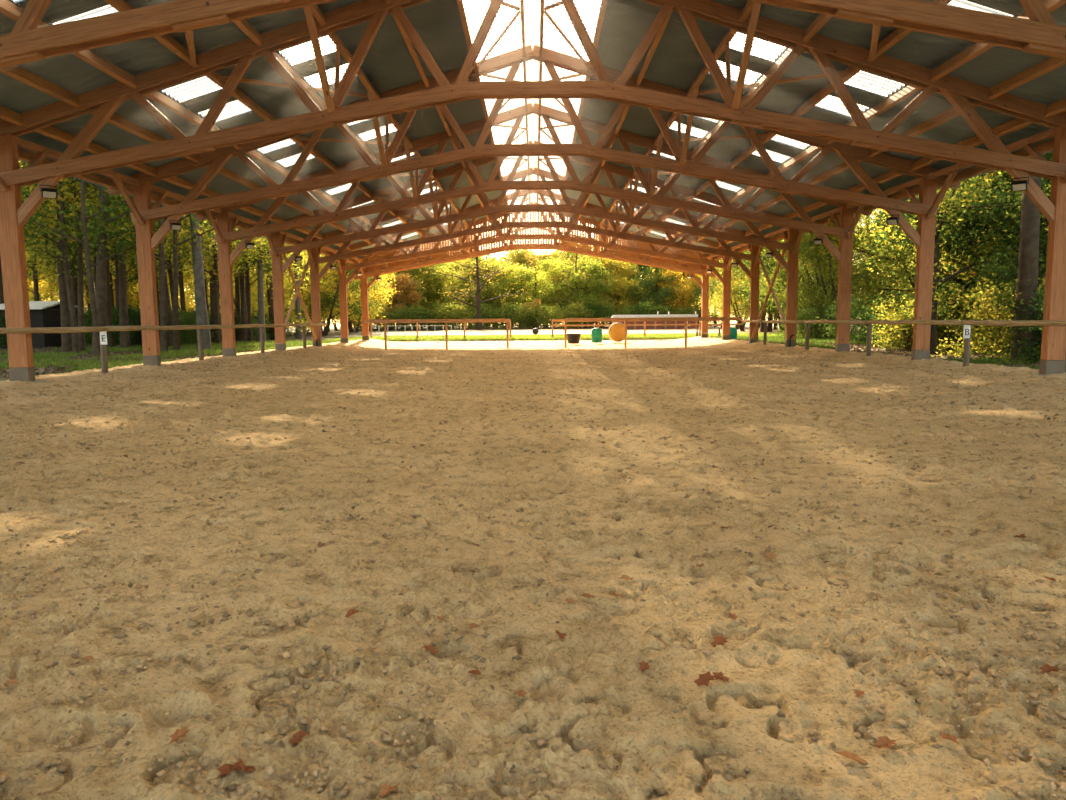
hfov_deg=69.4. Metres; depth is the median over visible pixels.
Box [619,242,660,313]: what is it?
evergreen tree
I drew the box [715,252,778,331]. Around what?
tree
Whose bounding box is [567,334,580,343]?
bucket
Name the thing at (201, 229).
tree
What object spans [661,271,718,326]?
evergreen tree
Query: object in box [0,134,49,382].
timber post
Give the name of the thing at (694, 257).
tree
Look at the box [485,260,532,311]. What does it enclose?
tree
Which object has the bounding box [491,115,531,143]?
skylight
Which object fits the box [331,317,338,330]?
tree
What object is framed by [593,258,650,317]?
tree
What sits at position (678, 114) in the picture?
strut
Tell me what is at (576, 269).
sparse tree
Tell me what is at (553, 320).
fence
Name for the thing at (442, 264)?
tree
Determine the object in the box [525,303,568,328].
shrub
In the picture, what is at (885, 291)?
shrub
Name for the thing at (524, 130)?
brace
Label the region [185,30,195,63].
bar
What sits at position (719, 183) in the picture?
skylight panel
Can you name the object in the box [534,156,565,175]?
skylight
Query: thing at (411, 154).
skylight panel
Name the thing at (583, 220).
roof truss
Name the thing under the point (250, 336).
tree
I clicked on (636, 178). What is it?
strut
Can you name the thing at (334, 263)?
tree
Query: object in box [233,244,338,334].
young tree
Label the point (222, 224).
timber post
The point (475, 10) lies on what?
skylight
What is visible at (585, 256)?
tree
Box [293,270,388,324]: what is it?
tree
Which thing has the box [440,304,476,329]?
shrub
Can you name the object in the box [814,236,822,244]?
floodlight
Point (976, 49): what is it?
purlin
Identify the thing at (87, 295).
tree
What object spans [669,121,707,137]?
skylight panel
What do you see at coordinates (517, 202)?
skylight
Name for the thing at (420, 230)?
bar
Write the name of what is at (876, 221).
evergreen tree
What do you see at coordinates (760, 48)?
skylight panel
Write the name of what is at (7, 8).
purlin
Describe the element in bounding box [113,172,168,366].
timber post
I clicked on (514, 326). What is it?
ground
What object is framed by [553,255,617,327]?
tree
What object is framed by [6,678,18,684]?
fallen leaf
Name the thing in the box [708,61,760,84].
skylight panel
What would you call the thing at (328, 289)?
young tree
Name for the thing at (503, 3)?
brace
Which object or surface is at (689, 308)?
shrub
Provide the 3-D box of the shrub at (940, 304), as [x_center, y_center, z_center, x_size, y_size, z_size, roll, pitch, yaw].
[14.703,-2.653,29.033,3.044,2.115,2.944,5,8,40]
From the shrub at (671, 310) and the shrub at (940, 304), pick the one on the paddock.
the shrub at (671, 310)
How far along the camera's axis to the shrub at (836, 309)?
44.57 m
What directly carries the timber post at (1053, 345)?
on the floor
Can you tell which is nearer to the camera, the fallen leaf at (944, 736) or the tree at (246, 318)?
the fallen leaf at (944, 736)
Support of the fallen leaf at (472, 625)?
on the floor
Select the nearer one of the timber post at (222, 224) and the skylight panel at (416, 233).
the timber post at (222, 224)
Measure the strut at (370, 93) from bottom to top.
1.619 m
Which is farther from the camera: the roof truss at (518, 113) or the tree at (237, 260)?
the tree at (237, 260)
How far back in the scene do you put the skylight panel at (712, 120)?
20.46 m
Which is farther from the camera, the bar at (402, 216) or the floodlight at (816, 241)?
the bar at (402, 216)
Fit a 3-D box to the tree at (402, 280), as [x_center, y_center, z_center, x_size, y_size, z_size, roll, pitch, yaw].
[-19.119,-13.872,109.232,7.890,8.283,7.282,-5,7,-35]
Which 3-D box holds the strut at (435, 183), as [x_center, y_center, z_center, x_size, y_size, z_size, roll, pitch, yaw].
[-3.698,-7.623,29.562,0.084,1.555,0.889,-1,6,-8]
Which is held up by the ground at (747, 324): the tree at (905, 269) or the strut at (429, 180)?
the tree at (905, 269)
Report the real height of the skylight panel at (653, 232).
0.403 m
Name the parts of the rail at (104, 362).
rail, fence post, rail, fence post, rail, fence post, rail, fence post, rail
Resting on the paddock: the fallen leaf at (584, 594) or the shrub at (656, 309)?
the shrub at (656, 309)
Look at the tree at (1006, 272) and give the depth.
23.49 m
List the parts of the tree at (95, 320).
crown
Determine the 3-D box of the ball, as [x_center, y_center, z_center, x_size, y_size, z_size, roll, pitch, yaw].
[0.214,-5.867,65.745,0.555,0.559,0.555,0,6,0]
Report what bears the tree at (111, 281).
on the ground at (332, 334)
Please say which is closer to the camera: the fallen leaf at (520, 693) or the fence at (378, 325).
the fallen leaf at (520, 693)
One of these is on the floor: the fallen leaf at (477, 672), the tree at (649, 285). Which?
the fallen leaf at (477, 672)
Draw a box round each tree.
[0,161,80,303]
[19,162,132,352]
[19,162,202,352]
[19,164,195,354]
[20,162,83,300]
[20,162,123,351]
[21,177,185,355]
[22,165,110,305]
[22,185,185,271]
[22,192,44,247]
[23,179,133,290]
[24,183,205,297]
[26,192,111,297]
[26,198,74,283]
[26,254,113,306]
[27,226,93,294]
[27,248,158,290]
[27,278,54,300]
[28,266,53,300]
[29,213,170,310]
[36,187,237,350]
[38,220,90,289]
[41,194,215,346]
[41,217,135,338]
[41,256,90,309]
[43,266,127,306]
[44,202,157,307]
[46,260,138,311]
[55,268,136,312]
[58,183,135,347]
[64,181,134,346]
[70,200,189,270]
[73,191,267,350]
[82,203,137,342]
[89,186,269,276]
[93,251,208,303]
[108,244,188,308]
[114,267,208,308]
[124,220,204,310]
[126,217,205,295]
[127,266,195,312]
[130,262,256,314]
[131,224,192,312]
[155,219,270,342]
[156,205,211,349]
[156,214,263,305]
[166,255,218,311]
[167,221,262,341]
[169,250,309,331]
[189,266,256,313]
[202,225,288,341]
[204,227,303,341]
[204,230,266,340]
[204,238,289,340]
[216,245,302,303]
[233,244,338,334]
[233,250,329,333]
[257,237,302,341]
[264,254,274,339]
[265,252,309,328]
[284,251,360,333]
[284,264,335,288]
[285,255,378,335]
[286,251,307,338]
[286,265,346,333]
[292,250,321,335]
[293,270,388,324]
[310,263,374,303]
[323,257,396,332]
[325,265,399,332]
[331,289,385,331]
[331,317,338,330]
[334,280,394,330]
[369,269,421,327]
[373,272,423,328]
[381,273,426,328]
[389,256,441,328]
[395,262,456,328]
[410,248,458,303]
[420,264,474,328]
[420,268,472,328]
[423,224,532,329]
[437,254,509,318]
[444,253,492,327]
[459,260,507,328]
[462,258,527,328]
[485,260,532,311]
[492,250,539,325]
[495,250,544,322]
[506,257,568,327]
[519,299,541,328]
[521,250,560,301]
[530,274,568,322]
[534,241,592,299]
[537,245,615,309]
[540,250,599,323]
[550,255,587,326]
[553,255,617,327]
[572,247,633,327]
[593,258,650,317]
[605,260,658,306]
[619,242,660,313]
[621,246,682,311]
[642,269,700,312]
[644,254,715,323]
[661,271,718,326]
[681,257,738,326]
[688,272,741,327]
[691,260,759,330]
[708,256,762,328]
[709,253,785,331]
[709,258,785,323]
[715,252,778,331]
[716,239,869,328]
[731,247,785,332]
[732,222,896,326]
[744,259,785,329]
[760,215,864,306]
[762,240,882,329]
[770,214,880,332]
[770,216,890,319]
[792,152,1052,353]
[812,211,909,295]
[854,209,950,296]
[859,208,994,283]
[860,156,1049,327]
[860,213,950,288]
[861,159,1049,346]
[875,157,1052,349]
[906,151,1052,334]
[949,186,1048,285]
[1010,176,1040,361]
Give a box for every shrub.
[0,313,6,347]
[76,306,137,343]
[84,307,114,343]
[107,304,185,346]
[112,311,183,343]
[129,308,190,344]
[130,313,195,344]
[134,310,195,343]
[167,310,220,343]
[178,307,221,340]
[188,312,245,341]
[208,312,254,338]
[251,310,297,339]
[252,319,271,339]
[252,320,267,339]
[351,310,376,330]
[356,309,388,330]
[376,312,400,330]
[389,305,425,329]
[401,309,436,329]
[419,311,445,329]
[426,301,466,329]
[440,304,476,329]
[465,311,489,328]
[481,309,504,328]
[485,302,526,329]
[506,302,540,328]
[520,308,550,328]
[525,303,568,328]
[553,309,578,328]
[559,301,595,328]
[574,303,611,327]
[591,309,618,328]
[613,307,639,314]
[616,301,659,314]
[641,304,670,314]
[644,304,677,314]
[673,305,695,313]
[689,307,712,327]
[770,299,836,337]
[797,303,854,338]
[809,309,851,337]
[814,288,895,340]
[823,293,913,344]
[850,291,908,340]
[851,290,937,348]
[864,297,954,351]
[876,304,946,348]
[887,301,963,348]
[895,277,1008,348]
[898,281,1005,349]
[930,278,1044,359]
[937,287,1010,349]
[937,289,998,349]
[987,291,1065,358]
[991,283,1065,363]
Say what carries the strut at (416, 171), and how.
attached to the roof truss at (518, 113)
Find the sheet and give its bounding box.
[527,0,536,203]
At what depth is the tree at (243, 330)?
45.01 m
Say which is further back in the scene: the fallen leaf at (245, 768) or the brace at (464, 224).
the brace at (464, 224)
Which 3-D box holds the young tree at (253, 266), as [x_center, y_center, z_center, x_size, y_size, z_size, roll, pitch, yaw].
[-27.537,-9.631,69.833,6.631,8.285,8.981,5,8,44]
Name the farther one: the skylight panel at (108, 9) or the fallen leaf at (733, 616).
the skylight panel at (108, 9)
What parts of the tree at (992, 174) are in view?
crown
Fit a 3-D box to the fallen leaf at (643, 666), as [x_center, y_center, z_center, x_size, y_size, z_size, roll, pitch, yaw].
[0.383,0.905,2.634,0.038,0.020,0.067,2,6,22]
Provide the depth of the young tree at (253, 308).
54.29 m
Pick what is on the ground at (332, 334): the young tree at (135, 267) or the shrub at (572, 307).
the young tree at (135, 267)
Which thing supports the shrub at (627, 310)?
on the paddock
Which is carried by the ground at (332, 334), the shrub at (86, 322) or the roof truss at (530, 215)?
the shrub at (86, 322)
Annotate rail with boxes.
[0,323,326,372]
[741,320,1065,365]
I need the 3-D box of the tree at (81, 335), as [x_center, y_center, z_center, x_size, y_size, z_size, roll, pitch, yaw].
[-17.920,-9.389,31.322,8.695,15.587,8.819,-5,8,-38]
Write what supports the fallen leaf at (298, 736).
on the floor
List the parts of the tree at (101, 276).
crown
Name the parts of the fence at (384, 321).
fence post, rail, fence post, rail, fence post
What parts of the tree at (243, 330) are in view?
crown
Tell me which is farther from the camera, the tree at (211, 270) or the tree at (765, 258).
the tree at (765, 258)
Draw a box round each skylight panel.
[53,5,118,24]
[162,76,221,102]
[198,100,251,122]
[256,139,295,153]
[276,153,314,166]
[280,36,335,64]
[304,64,356,87]
[325,183,351,194]
[347,119,369,125]
[358,124,396,140]
[381,220,401,226]
[391,152,413,161]
[401,232,417,238]
[421,186,438,194]
[628,185,645,192]
[650,231,665,236]
[652,151,675,159]
[665,218,684,224]
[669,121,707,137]
[695,116,718,122]
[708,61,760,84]
[715,180,740,191]
[729,32,785,61]
[752,150,790,162]
[770,135,808,149]
[815,95,868,117]
[844,71,904,96]
[947,0,1012,16]
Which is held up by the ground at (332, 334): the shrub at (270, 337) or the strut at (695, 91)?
the shrub at (270, 337)
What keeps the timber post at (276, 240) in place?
on the floor
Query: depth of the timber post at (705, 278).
44.14 m
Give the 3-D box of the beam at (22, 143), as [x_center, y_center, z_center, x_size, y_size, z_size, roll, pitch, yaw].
[-9.784,-5.637,21.651,0.140,0.140,46.800,0,6,0]
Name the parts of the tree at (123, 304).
crown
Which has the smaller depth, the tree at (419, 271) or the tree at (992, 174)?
the tree at (992, 174)
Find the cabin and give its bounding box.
[0,301,84,347]
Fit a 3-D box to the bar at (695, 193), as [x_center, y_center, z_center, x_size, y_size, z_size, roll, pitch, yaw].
[5.179,-7.002,26.514,0.090,1.062,5.066,2,6,22]
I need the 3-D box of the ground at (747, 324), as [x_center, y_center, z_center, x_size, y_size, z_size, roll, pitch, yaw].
[50.274,-9.033,95.486,79.820,0.139,208.000,0,6,0]
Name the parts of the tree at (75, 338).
crown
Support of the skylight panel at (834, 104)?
attached to the roof at (676, 62)
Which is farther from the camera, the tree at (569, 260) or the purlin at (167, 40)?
the tree at (569, 260)
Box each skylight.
[462,0,530,62]
[480,60,531,115]
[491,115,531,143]
[500,156,531,175]
[502,167,532,194]
[508,193,532,204]
[534,0,601,61]
[534,60,585,114]
[534,114,574,143]
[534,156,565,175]
[534,167,562,194]
[534,193,558,203]
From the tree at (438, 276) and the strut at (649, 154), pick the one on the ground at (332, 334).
the tree at (438, 276)
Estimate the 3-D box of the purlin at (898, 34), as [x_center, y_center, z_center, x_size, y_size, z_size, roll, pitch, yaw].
[6.106,-6.994,21.506,0.149,0.216,46.850,0,6,0]
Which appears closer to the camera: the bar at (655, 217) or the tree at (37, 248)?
the bar at (655, 217)
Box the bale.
[608,323,627,341]
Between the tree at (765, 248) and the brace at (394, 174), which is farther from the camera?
the tree at (765, 248)
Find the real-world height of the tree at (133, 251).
16.828 m
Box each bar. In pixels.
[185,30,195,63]
[336,168,350,171]
[370,195,393,200]
[395,213,419,221]
[414,229,435,235]
[630,227,653,233]
[648,211,672,219]
[674,192,696,198]
[716,165,730,168]
[870,24,880,58]
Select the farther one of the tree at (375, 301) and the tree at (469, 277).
the tree at (469, 277)
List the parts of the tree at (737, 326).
crown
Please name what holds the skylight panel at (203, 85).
attached to the roof at (388, 64)
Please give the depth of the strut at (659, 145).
23.41 m
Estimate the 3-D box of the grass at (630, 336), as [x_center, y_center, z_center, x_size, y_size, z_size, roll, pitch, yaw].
[3.617,-4.458,53.784,33.113,0.200,12.223,0,6,0]
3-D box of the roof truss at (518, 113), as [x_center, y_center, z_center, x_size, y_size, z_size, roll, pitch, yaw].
[0.015,-6.700,24.036,21.176,4.928,0.310,0,6,0]
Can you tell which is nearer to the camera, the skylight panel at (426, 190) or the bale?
the skylight panel at (426, 190)
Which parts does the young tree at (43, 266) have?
crown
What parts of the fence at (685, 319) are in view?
fence post, rail, fence post, fence post, rail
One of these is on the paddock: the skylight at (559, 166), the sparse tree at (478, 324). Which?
the sparse tree at (478, 324)
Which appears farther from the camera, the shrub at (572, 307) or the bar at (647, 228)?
the shrub at (572, 307)
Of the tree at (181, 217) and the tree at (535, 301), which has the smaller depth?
the tree at (181, 217)
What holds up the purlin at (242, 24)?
on the roof truss at (26, 43)
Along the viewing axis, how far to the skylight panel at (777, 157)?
21.95 m
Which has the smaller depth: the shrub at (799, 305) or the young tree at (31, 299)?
the shrub at (799, 305)
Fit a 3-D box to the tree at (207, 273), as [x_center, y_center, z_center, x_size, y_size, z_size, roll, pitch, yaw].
[-22.414,-11.012,50.350,8.443,14.923,8.324,0,6,8]
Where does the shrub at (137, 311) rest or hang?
on the ground at (332, 334)
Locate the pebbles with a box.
[0,348,1065,799]
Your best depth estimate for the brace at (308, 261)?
31.89 m
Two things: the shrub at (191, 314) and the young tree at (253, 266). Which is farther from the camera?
the young tree at (253, 266)
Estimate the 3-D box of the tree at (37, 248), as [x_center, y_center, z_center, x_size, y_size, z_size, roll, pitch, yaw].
[-27.609,-11.636,49.137,9.235,16.556,9.367,-5,7,-37]
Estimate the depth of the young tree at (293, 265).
78.42 m
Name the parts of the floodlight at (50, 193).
lamp glass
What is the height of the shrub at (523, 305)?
4.397 m
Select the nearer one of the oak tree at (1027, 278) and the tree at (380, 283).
the oak tree at (1027, 278)
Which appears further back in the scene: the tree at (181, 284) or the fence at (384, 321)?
the tree at (181, 284)
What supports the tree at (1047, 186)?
on the ground at (747, 324)
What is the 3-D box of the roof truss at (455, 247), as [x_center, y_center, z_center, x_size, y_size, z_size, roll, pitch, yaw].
[0.042,-8.251,38.956,21.176,4.928,0.310,0,6,0]
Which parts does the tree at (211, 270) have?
crown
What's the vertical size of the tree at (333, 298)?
10.588 m
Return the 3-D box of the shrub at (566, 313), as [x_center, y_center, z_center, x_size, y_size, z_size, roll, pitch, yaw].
[4.494,-10.847,104.907,4.956,3.153,4.678,5,8,40]
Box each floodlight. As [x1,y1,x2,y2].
[39,184,56,198]
[169,220,181,229]
[245,241,254,248]
[295,254,302,260]
[330,264,335,269]
[766,251,773,257]
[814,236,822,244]
[887,214,898,224]
[1011,177,1028,191]
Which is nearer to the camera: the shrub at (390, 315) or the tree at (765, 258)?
the tree at (765, 258)
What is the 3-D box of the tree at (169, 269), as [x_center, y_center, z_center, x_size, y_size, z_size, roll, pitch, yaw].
[-20.080,-11.583,40.098,10.340,18.276,10.195,-1,6,-9]
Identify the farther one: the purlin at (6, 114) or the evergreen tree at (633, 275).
the evergreen tree at (633, 275)
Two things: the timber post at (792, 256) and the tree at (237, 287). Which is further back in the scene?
the tree at (237, 287)
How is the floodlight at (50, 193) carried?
attached to the roof truss at (960, 93)
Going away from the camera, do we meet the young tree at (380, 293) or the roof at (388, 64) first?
the roof at (388, 64)
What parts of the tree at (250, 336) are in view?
crown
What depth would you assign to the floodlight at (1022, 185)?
13.99 m
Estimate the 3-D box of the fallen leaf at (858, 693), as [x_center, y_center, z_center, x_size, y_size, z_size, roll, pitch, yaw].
[1.033,0.924,2.433,0.035,0.011,0.060,3,7,33]
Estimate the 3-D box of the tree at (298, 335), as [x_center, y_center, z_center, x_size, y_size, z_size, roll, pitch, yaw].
[-17.218,-13.492,56.603,7.287,18.512,7.519,1,6,17]
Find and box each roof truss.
[0,0,1065,67]
[0,0,1065,226]
[107,45,961,250]
[195,103,872,264]
[255,140,812,273]
[300,167,767,280]
[325,190,742,285]
[349,202,718,289]
[354,212,714,279]
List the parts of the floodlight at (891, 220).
lamp glass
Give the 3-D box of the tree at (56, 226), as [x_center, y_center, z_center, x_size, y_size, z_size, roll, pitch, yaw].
[-32.181,-10.948,50.659,8.414,14.872,8.296,5,8,41]
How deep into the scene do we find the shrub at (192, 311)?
44.83 m
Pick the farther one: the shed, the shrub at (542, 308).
the shrub at (542, 308)
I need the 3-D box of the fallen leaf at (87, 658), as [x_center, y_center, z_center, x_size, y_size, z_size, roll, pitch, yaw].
[-1.591,0.913,2.721,0.094,0.025,0.055,3,7,29]
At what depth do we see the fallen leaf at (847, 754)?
2.08 m
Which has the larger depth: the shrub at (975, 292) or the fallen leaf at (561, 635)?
the shrub at (975, 292)
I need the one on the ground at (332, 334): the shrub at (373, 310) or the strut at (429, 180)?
the shrub at (373, 310)
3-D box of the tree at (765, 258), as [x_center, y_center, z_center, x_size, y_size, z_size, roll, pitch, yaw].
[22.672,-14.171,75.782,10.614,15.359,12.239,-4,7,-31]
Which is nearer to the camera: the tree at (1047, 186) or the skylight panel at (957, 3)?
the skylight panel at (957, 3)
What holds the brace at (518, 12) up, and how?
attached to the purlin at (459, 2)
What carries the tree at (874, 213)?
on the ground at (747, 324)
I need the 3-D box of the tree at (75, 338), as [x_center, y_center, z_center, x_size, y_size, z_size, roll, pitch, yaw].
[-19.425,-9.308,30.021,8.896,15.722,8.770,1,6,9]
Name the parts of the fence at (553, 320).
rail, rail, rail, rail, rail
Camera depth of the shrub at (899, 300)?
29.35 m
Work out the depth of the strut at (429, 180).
28.47 m
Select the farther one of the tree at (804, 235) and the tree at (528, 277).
the tree at (528, 277)
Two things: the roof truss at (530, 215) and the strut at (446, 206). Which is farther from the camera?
the roof truss at (530, 215)
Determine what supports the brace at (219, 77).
attached to the purlin at (167, 40)
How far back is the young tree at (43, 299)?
64.36 m
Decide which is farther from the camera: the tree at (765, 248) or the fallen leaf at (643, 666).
the tree at (765, 248)
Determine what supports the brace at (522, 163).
attached to the purlin at (459, 2)
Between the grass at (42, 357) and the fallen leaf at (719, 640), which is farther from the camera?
the grass at (42, 357)
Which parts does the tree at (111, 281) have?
crown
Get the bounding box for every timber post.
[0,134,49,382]
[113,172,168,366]
[205,210,241,356]
[265,232,290,350]
[307,247,325,346]
[334,251,348,342]
[357,259,371,340]
[699,258,711,338]
[720,249,734,340]
[747,244,762,343]
[782,228,803,347]
[831,205,864,351]
[904,171,957,359]
[1023,126,1065,375]
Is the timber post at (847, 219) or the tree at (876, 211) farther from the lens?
the tree at (876, 211)
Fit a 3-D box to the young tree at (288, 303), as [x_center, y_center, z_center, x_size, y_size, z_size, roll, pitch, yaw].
[-19.671,-8.801,59.584,9.397,8.668,6.938,-4,7,-27]
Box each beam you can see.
[0,136,362,261]
[705,129,1053,258]
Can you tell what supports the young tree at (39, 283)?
on the ground at (332, 334)
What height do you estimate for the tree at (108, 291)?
20.887 m
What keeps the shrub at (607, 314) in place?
on the paddock
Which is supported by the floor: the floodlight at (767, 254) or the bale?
the bale
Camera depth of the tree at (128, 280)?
49.16 m
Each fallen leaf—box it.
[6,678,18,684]
[76,656,93,660]
[168,727,189,743]
[209,759,245,780]
[239,763,255,771]
[289,730,312,745]
[345,607,361,617]
[378,782,400,795]
[422,643,437,654]
[436,615,446,620]
[468,669,480,674]
[469,623,477,628]
[514,690,526,697]
[555,630,566,638]
[564,598,574,602]
[578,593,594,597]
[608,591,621,596]
[617,575,632,579]
[639,662,650,670]
[694,671,720,686]
[706,672,728,681]
[710,635,730,646]
[727,613,736,618]
[765,552,775,558]
[829,747,866,763]
[853,690,865,696]
[874,736,900,748]
[937,732,963,745]
[1039,663,1061,673]
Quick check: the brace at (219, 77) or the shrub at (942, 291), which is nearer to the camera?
the brace at (219, 77)
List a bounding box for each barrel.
[591,328,601,342]
[730,327,736,339]
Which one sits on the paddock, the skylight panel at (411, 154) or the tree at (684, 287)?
the tree at (684, 287)
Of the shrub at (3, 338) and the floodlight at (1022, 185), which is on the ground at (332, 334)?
the shrub at (3, 338)
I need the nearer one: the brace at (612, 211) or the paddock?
the brace at (612, 211)
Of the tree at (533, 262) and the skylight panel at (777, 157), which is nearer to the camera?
the skylight panel at (777, 157)
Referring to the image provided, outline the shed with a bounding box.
[611,311,697,328]
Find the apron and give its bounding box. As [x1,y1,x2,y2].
[397,339,673,341]
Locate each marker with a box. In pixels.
[100,331,106,344]
[963,325,970,337]
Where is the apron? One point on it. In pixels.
(631, 339)
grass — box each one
[0,339,357,371]
[328,332,851,340]
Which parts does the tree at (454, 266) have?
crown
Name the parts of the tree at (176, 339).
crown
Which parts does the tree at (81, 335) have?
crown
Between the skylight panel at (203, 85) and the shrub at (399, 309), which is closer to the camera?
the skylight panel at (203, 85)
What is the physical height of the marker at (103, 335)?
0.300 m
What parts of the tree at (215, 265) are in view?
crown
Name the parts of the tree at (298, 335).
crown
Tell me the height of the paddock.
0.001 m
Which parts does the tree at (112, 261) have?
crown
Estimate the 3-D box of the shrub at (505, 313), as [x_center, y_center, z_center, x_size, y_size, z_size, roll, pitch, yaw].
[-3.446,-11.131,103.856,6.871,4.371,6.485,4,8,38]
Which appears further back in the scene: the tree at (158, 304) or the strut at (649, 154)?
the tree at (158, 304)
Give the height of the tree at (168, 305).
17.412 m
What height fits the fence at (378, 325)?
0.951 m
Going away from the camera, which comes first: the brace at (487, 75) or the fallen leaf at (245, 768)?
the fallen leaf at (245, 768)
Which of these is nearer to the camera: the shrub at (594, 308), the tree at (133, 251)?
the tree at (133, 251)
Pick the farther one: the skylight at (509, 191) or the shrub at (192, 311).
the shrub at (192, 311)
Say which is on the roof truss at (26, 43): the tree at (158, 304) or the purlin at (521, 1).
the purlin at (521, 1)
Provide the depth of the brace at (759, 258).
31.75 m
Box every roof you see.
[0,0,505,262]
[561,0,1065,259]
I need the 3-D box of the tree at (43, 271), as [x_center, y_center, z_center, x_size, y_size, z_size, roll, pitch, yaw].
[-27.344,-9.138,44.789,6.966,12.312,6.868,-2,6,-16]
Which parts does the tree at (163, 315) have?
crown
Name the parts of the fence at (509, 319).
fence post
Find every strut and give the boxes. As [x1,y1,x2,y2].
[303,6,334,111]
[334,47,339,92]
[367,90,386,166]
[385,115,388,154]
[403,138,417,198]
[415,156,417,188]
[428,175,437,219]
[435,183,437,209]
[445,203,451,233]
[455,211,462,244]
[465,224,470,253]
[597,223,602,252]
[605,210,611,243]
[616,202,621,232]
[629,182,631,209]
[630,174,638,217]
[649,154,650,186]
[650,138,662,196]
[677,113,680,150]
[680,85,698,163]
[725,44,731,89]
[731,2,760,108]
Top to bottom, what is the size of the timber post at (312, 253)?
5.079 m
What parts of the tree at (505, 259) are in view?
crown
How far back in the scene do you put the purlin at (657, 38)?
17.69 m
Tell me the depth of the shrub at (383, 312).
103.29 m
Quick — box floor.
[0,336,1065,799]
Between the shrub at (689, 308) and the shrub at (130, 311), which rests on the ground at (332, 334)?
the shrub at (130, 311)
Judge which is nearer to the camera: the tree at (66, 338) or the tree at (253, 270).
the tree at (66, 338)
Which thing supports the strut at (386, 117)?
attached to the roof truss at (849, 153)
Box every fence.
[364,319,508,348]
[370,319,510,338]
[378,325,451,336]
[552,318,742,336]
[564,317,738,347]
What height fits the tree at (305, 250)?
20.578 m
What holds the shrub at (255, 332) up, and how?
on the ground at (332, 334)
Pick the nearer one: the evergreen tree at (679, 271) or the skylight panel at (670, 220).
the skylight panel at (670, 220)
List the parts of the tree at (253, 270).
crown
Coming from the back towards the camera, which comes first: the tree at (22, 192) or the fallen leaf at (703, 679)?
the tree at (22, 192)
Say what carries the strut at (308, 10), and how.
attached to the roof truss at (960, 93)
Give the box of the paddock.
[400,326,855,335]
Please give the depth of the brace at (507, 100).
22.25 m
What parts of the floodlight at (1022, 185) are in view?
lamp glass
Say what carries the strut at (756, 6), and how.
attached to the roof truss at (960, 93)
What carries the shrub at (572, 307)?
on the paddock
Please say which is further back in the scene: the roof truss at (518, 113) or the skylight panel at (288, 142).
the roof truss at (518, 113)
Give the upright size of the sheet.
0.084 m
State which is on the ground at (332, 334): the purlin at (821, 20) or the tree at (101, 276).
the tree at (101, 276)
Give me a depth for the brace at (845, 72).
15.84 m
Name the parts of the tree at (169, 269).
crown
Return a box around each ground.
[0,325,466,380]
[428,326,651,341]
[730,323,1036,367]
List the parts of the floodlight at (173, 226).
lamp glass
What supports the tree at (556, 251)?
on the paddock
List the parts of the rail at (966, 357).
rail, fence post, rail, fence post, rail, fence post, rail, fence post, rail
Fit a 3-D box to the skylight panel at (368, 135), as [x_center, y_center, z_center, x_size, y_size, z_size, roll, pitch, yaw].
[-4.368,-7.639,21.876,1.120,0.414,0.920,0,6,0]
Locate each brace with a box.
[215,75,367,97]
[282,246,317,340]
[285,258,309,327]
[296,137,403,144]
[392,174,423,175]
[399,212,454,217]
[421,224,464,229]
[477,11,519,67]
[483,74,517,80]
[490,0,519,10]
[496,125,525,128]
[500,99,510,109]
[503,160,526,179]
[512,129,525,142]
[539,157,561,159]
[539,160,563,179]
[540,124,571,128]
[540,129,553,141]
[544,1,562,10]
[544,10,587,67]
[547,73,581,80]
[555,99,566,110]
[612,211,660,214]
[643,172,673,173]
[662,133,770,142]
[698,70,850,94]
[751,238,787,338]
[756,252,785,328]
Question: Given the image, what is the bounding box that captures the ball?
[532,328,538,334]
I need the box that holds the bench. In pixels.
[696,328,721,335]
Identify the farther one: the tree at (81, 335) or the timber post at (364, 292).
the timber post at (364, 292)
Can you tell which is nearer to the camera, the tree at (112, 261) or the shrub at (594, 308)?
the tree at (112, 261)
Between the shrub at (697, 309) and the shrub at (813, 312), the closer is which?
the shrub at (813, 312)
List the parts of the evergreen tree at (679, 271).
crown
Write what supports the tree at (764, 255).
on the paddock
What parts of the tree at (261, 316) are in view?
crown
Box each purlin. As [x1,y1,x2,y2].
[0,0,403,241]
[0,65,388,251]
[0,106,366,255]
[18,149,353,262]
[104,0,426,236]
[233,19,447,232]
[311,5,467,226]
[386,0,488,219]
[456,0,507,204]
[520,0,530,204]
[537,0,543,204]
[559,0,607,203]
[578,0,677,218]
[599,1,752,224]
[620,14,831,230]
[641,0,951,235]
[664,0,1065,239]
[679,57,1065,249]
[694,98,1065,256]
[715,139,1053,260]
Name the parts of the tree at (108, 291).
crown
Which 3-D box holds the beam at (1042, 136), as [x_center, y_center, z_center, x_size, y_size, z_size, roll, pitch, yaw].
[9.815,-5.775,21.601,0.140,0.140,46.800,0,6,0]
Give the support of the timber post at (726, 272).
on the floor
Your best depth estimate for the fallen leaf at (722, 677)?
2.55 m
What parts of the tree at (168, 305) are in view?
crown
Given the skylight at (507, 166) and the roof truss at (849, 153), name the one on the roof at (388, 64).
the skylight at (507, 166)
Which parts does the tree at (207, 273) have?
crown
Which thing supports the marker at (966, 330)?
attached to the rail at (966, 357)
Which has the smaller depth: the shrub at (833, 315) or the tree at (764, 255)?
the shrub at (833, 315)
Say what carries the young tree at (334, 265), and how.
on the ground at (332, 334)
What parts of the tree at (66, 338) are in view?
crown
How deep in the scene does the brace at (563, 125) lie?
24.90 m
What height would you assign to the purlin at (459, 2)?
0.216 m
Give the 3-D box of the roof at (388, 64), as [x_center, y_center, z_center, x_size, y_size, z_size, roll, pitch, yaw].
[-6.068,-7.049,21.495,9.352,2.930,47.005,0,6,0]

